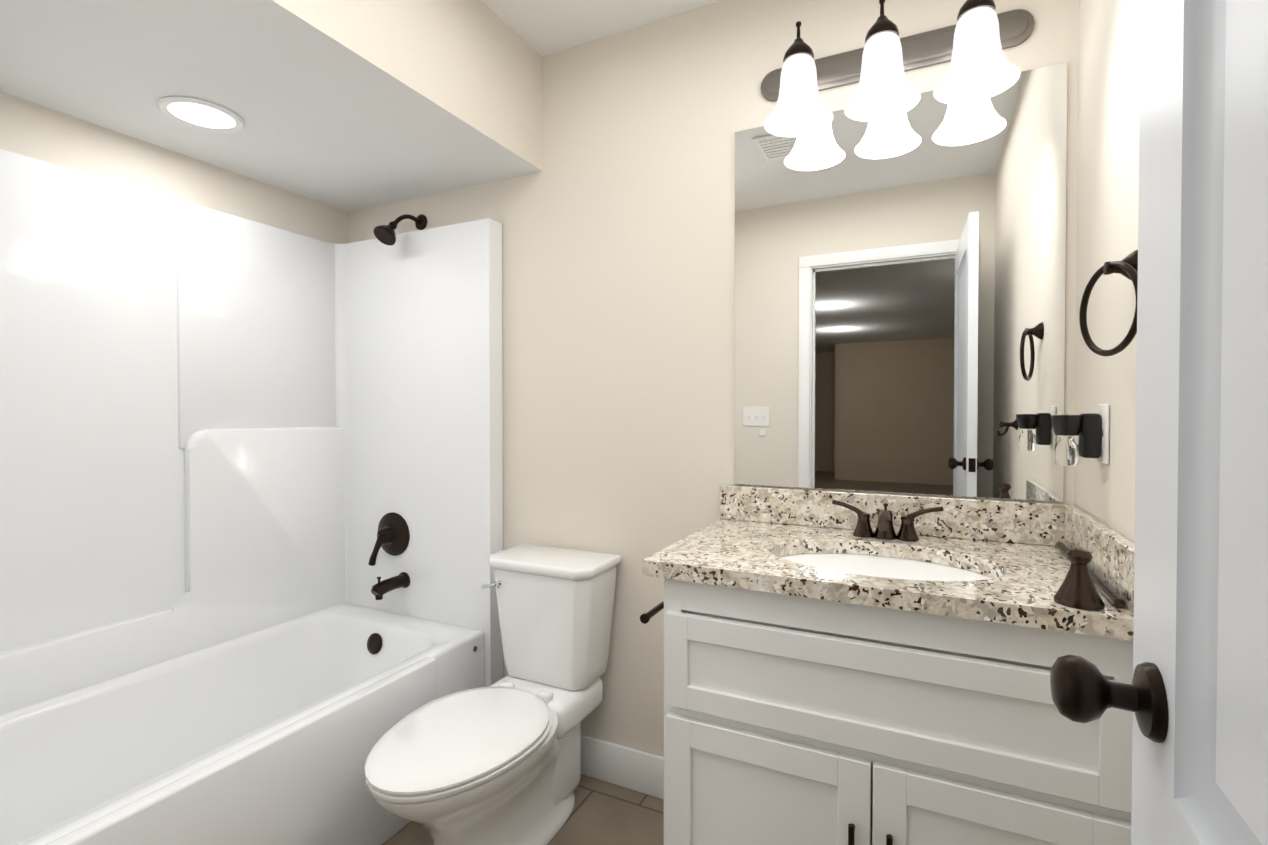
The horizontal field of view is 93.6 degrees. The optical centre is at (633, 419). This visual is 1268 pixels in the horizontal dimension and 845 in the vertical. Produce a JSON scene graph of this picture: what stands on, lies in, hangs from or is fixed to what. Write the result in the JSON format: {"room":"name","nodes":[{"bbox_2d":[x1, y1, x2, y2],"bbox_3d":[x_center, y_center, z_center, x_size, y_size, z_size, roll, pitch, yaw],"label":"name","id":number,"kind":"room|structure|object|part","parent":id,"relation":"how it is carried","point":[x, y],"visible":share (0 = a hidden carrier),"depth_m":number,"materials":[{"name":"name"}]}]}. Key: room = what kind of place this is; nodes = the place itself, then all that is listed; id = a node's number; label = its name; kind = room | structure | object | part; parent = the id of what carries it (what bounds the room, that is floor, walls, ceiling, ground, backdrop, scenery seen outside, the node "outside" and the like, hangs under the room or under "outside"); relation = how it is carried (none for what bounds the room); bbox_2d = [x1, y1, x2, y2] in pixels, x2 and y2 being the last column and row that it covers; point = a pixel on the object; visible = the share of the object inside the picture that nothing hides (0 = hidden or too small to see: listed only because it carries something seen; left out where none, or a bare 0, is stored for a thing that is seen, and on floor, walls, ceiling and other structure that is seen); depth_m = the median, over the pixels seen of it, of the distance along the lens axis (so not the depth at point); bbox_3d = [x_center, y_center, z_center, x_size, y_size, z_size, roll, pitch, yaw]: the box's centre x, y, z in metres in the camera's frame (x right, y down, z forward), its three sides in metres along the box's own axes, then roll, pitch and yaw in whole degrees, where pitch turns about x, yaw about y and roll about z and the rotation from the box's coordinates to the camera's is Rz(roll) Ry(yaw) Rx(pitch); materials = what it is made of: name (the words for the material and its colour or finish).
{"room":"bathroom","nodes":[
{"label":"bathroom","id":0,"kind":"room"},
{"bbox_2d":[0,91,348,243],"bbox_3d":[-1.668,-0.024,1.635,0.110,2.440,1.960,0,1,26],"label":"wall","id":1,"kind":"structure","parent":0,"point":[36,131],"depth_m":1.85,"materials":[{"name":"beige paint"}]},
{"bbox_2d":[0,0,541,211],"bbox_3d":[-1.158,-1.047,1.434,0.970,0.390,1.850,0,1,26],"label":"ceiling","id":2,"kind":"structure","parent":0,"point":[349,105],"depth_m":1.59,"materials":[{"name":"beige paint"}]},
{"bbox_2d":[157,96,244,132],"bbox_3d":[-1.207,-0.850,1.666,0.200,0.008,0.200,0,1,26],"label":"recessed light","id":3,"kind":"object","parent":2,"relation":"in","point":[200,114],"visible":1,"depth_m":1.66,"materials":[{"name":"white paint"}]},
{"bbox_2d":[382,774,663,844],"bbox_3d":[-2.314,1.292,-3.227,7.000,0.060,11.700,0,1,26],"label":"floor","id":4,"kind":"structure","parent":0,"point":[605,813],"depth_m":1.77,"materials":[{"name":"tile"}]},
{"bbox_2d":[0,149,502,844],"bbox_3d":[-1.178,0.206,1.599,0.797,1.980,1.599,0,1,26],"label":"shower","id":5,"kind":"object","parent":4,"relation":"on","point":[250,507],"visible":0.9,"depth_m":1.89,"materials":[{"name":"white plastic"}]},
{"bbox_2d":[0,603,484,844],"bbox_3d":[-1.165,0.971,1.602,0.768,0.451,1.458,0,1,26],"label":"tub","id":6,"kind":"object","parent":5,"relation":"in","point":[266,733],"depth_m":1.63,"materials":[{"name":"white plastic"}]},
{"bbox_2d":[371,572,409,599],"bbox_3d":[-0.903,0.608,2.196,0.060,0.081,0.146,0,1,26],"label":"tub spout","id":7,"kind":"object","parent":5,"relation":"in","point":[400,582],"depth_m":2.20,"materials":[{"name":"brown metal"}]},
{"bbox_2d":[364,544,621,844],"bbox_3d":[-0.386,0.817,1.662,0.392,0.757,0.786,0,1,26],"label":"toilet","id":8,"kind":"object","parent":4,"relation":"on","point":[498,762],"visible":1,"depth_m":1.68,"materials":[{"name":"white ceramic"}]},
{"bbox_3d":[-0.439,0.818,1.555,0.391,0.039,0.548,0,1,26],"label":"seat lid","id":9,"kind":"part","parent":8,"relation":"part of","materials":[{"name":"white plastic"}]},
{"bbox_3d":[-0.450,0.520,1.880,0.064,0.030,0.024,0,1,26],"label":"flush lever","id":10,"kind":"part","parent":8,"relation":"part of","materials":[{"name":"silver metal"}]},
{"bbox_3d":[-0.264,0.627,1.910,0.392,0.384,0.228,0,1,26],"label":"tank","id":11,"kind":"part","parent":8,"relation":"part of","materials":[{"name":"white ceramic"}]},
{"bbox_2d":[640,485,1134,844],"bbox_3d":[0.510,0.700,1.346,0.888,1.000,0.582,0,1,26],"label":"bathroom vanity","id":12,"kind":"object","parent":4,"relation":"on","point":[849,668],"visible":0.98,"depth_m":1.13,"materials":[{"name":"white paint"}]},
{"bbox_3d":[0.255,0.854,1.194,0.408,0.445,0.019,0,1,26],"label":"door","id":13,"kind":"part","parent":12,"relation":"part of","materials":[{"name":"white paint"}]},
{"bbox_2d":[642,485,1134,640],"bbox_3d":[0.527,0.267,1.344,0.860,0.134,0.561,0,1,26],"label":"countertop","id":14,"kind":"structure","parent":12,"relation":"on","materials":[{"name":"stone"}]},
{"bbox_2d":[832,500,943,540],"bbox_3d":[0.618,0.255,1.469,0.262,0.085,0.139,0,1,26],"label":"faucet","id":15,"kind":"object","parent":14,"relation":"on","point":[884,531],"depth_m":1.48,"materials":[{"name":"brown metal"}]},
{"bbox_2d":[1054,542,1125,609],"bbox_3d":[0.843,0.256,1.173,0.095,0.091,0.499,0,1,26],"label":"soap dispenser","id":16,"kind":"object","parent":14,"relation":"on","point":[1077,589],"visible":0.98,"depth_m":0.97,"materials":[{"name":"brown metal"}]},
{"bbox_3d":[0.429,0.512,1.105,0.797,0.198,0.019,0,1,26],"label":"drawer","id":17,"kind":"part","parent":12,"relation":"part of","materials":[{"name":"white paint"}]},
{"bbox_3d":[0.615,0.857,1.019,0.384,0.445,0.019,0,1,26],"label":"door","id":18,"kind":"part","parent":12,"relation":"part of","materials":[{"name":"white paint"}]},
{"bbox_2d":[481,0,720,56],"bbox_3d":[-0.479,-1.277,1.100,2.700,0.080,2.070,0,1,26],"label":"ceiling","id":19,"kind":"structure","parent":0,"point":[542,28],"depth_m":1.84,"materials":[{"name":"white paint"}]},
{"bbox_2d":[348,0,1078,756],"bbox_3d":[-0.050,-0.029,1.998,2.700,2.440,0.110,0,1,26],"label":"wall","id":20,"kind":"structure","parent":0,"point":[616,216],"depth_m":1.90,"materials":[{"name":"beige paint"}]},
{"bbox_2d":[581,734,663,798],"bbox_3d":[-0.084,1.126,1.962,0.833,0.130,0.013,0,1,26],"label":"baseboard","id":21,"kind":"structure","parent":20,"relation":"attached to","point":[627,767],"depth_m":1.92,"materials":[{"name":"white paint"}]},
{"bbox_2d":[761,0,1034,136],"bbox_3d":[0.616,-0.901,1.476,0.660,0.258,0.220,0,1,26],"label":"sconce","id":22,"kind":"object","parent":20,"relation":"attached to","point":[975,40],"visible":1,"depth_m":1.47,"materials":[{"name":"white glass"}]},
{"bbox_3d":[0.426,-0.853,1.544,0.174,0.160,0.174,0,1,26],"label":"lamp shade","id":23,"kind":"part","parent":22,"relation":"part of","materials":[{"name":"white glass"}]},
{"bbox_3d":[0.606,-0.852,1.456,0.174,0.160,0.174,0,1,26],"label":"lamp shade","id":24,"kind":"part","parent":22,"relation":"part of","materials":[{"name":"white glass"}]},
{"bbox_3d":[0.785,-0.851,1.369,0.174,0.160,0.174,0,1,26],"label":"lamp shade","id":25,"kind":"part","parent":22,"relation":"part of","materials":[{"name":"white glass"}]},
{"bbox_2d":[734,62,1067,501],"bbox_3d":[0.657,-0.326,1.582,0.803,1.036,0.006,0,1,26],"label":"mirror","id":26,"kind":"object","parent":20,"relation":"attached to","point":[899,303],"visible":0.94,"depth_m":1.55,"materials":[{"name":"clear glass"}]},
{"bbox_2d":[1074,0,1140,542],"bbox_3d":[0.661,-0.009,0.501,0.110,2.440,1.960,0,1,26],"label":"wall","id":27,"kind":"structure","parent":0,"point":[1108,130],"depth_m":1.15,"materials":[{"name":"beige paint"}]},
{"bbox_2d":[1051,404,1109,465],"bbox_3d":[0.885,0.030,1.189,0.088,0.122,0.072,0,1,26],"label":"electrical outlet","id":28,"kind":"object","parent":27,"relation":"attached to","point":[1091,430],"visible":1,"depth_m":1.17,"materials":[{"name":"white plastic"}]},
{"bbox_3d":[0.921,0.027,1.171,0.008,0.116,0.072,0,1,26],"label":"plate","id":29,"kind":"part","parent":28,"relation":"part of","materials":[{"name":"white plastic"}]},
{"bbox_2d":[1079,250,1137,355],"bbox_3d":[0.811,-0.196,1.009,0.066,0.176,0.151,0,1,26],"label":"towel ring","id":30,"kind":"object","parent":27,"relation":"attached to","point":[1126,266],"visible":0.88,"depth_m":1.00,"materials":[{"name":"brown metal"}]},
{"bbox_3d":[-0.266,-1.033,-0.091,0.804,0.375,0.110,0,1,26],"label":"wall","id":31,"kind":"structure","parent":0,"visible":0},
{"bbox_2d":[1131,0,1267,844],"bbox_3d":[0.261,0.195,0.157,0.035,2.018,0.760,0,1,27],"label":"door","id":32,"kind":"structure","parent":31,"relation":"in","point":[1200,772],"depth_m":0.39,"materials":[{"name":"white paint"}]},
{"bbox_2d":[1050,655,1167,742],"bbox_3d":[0.416,0.212,0.455,0.165,0.056,0.092,0,1,27],"label":"door knob","id":33,"kind":"object","parent":32,"relation":"attached to","point":[1083,690],"depth_m":0.45,"materials":[{"name":"brown metal"}]}
]}

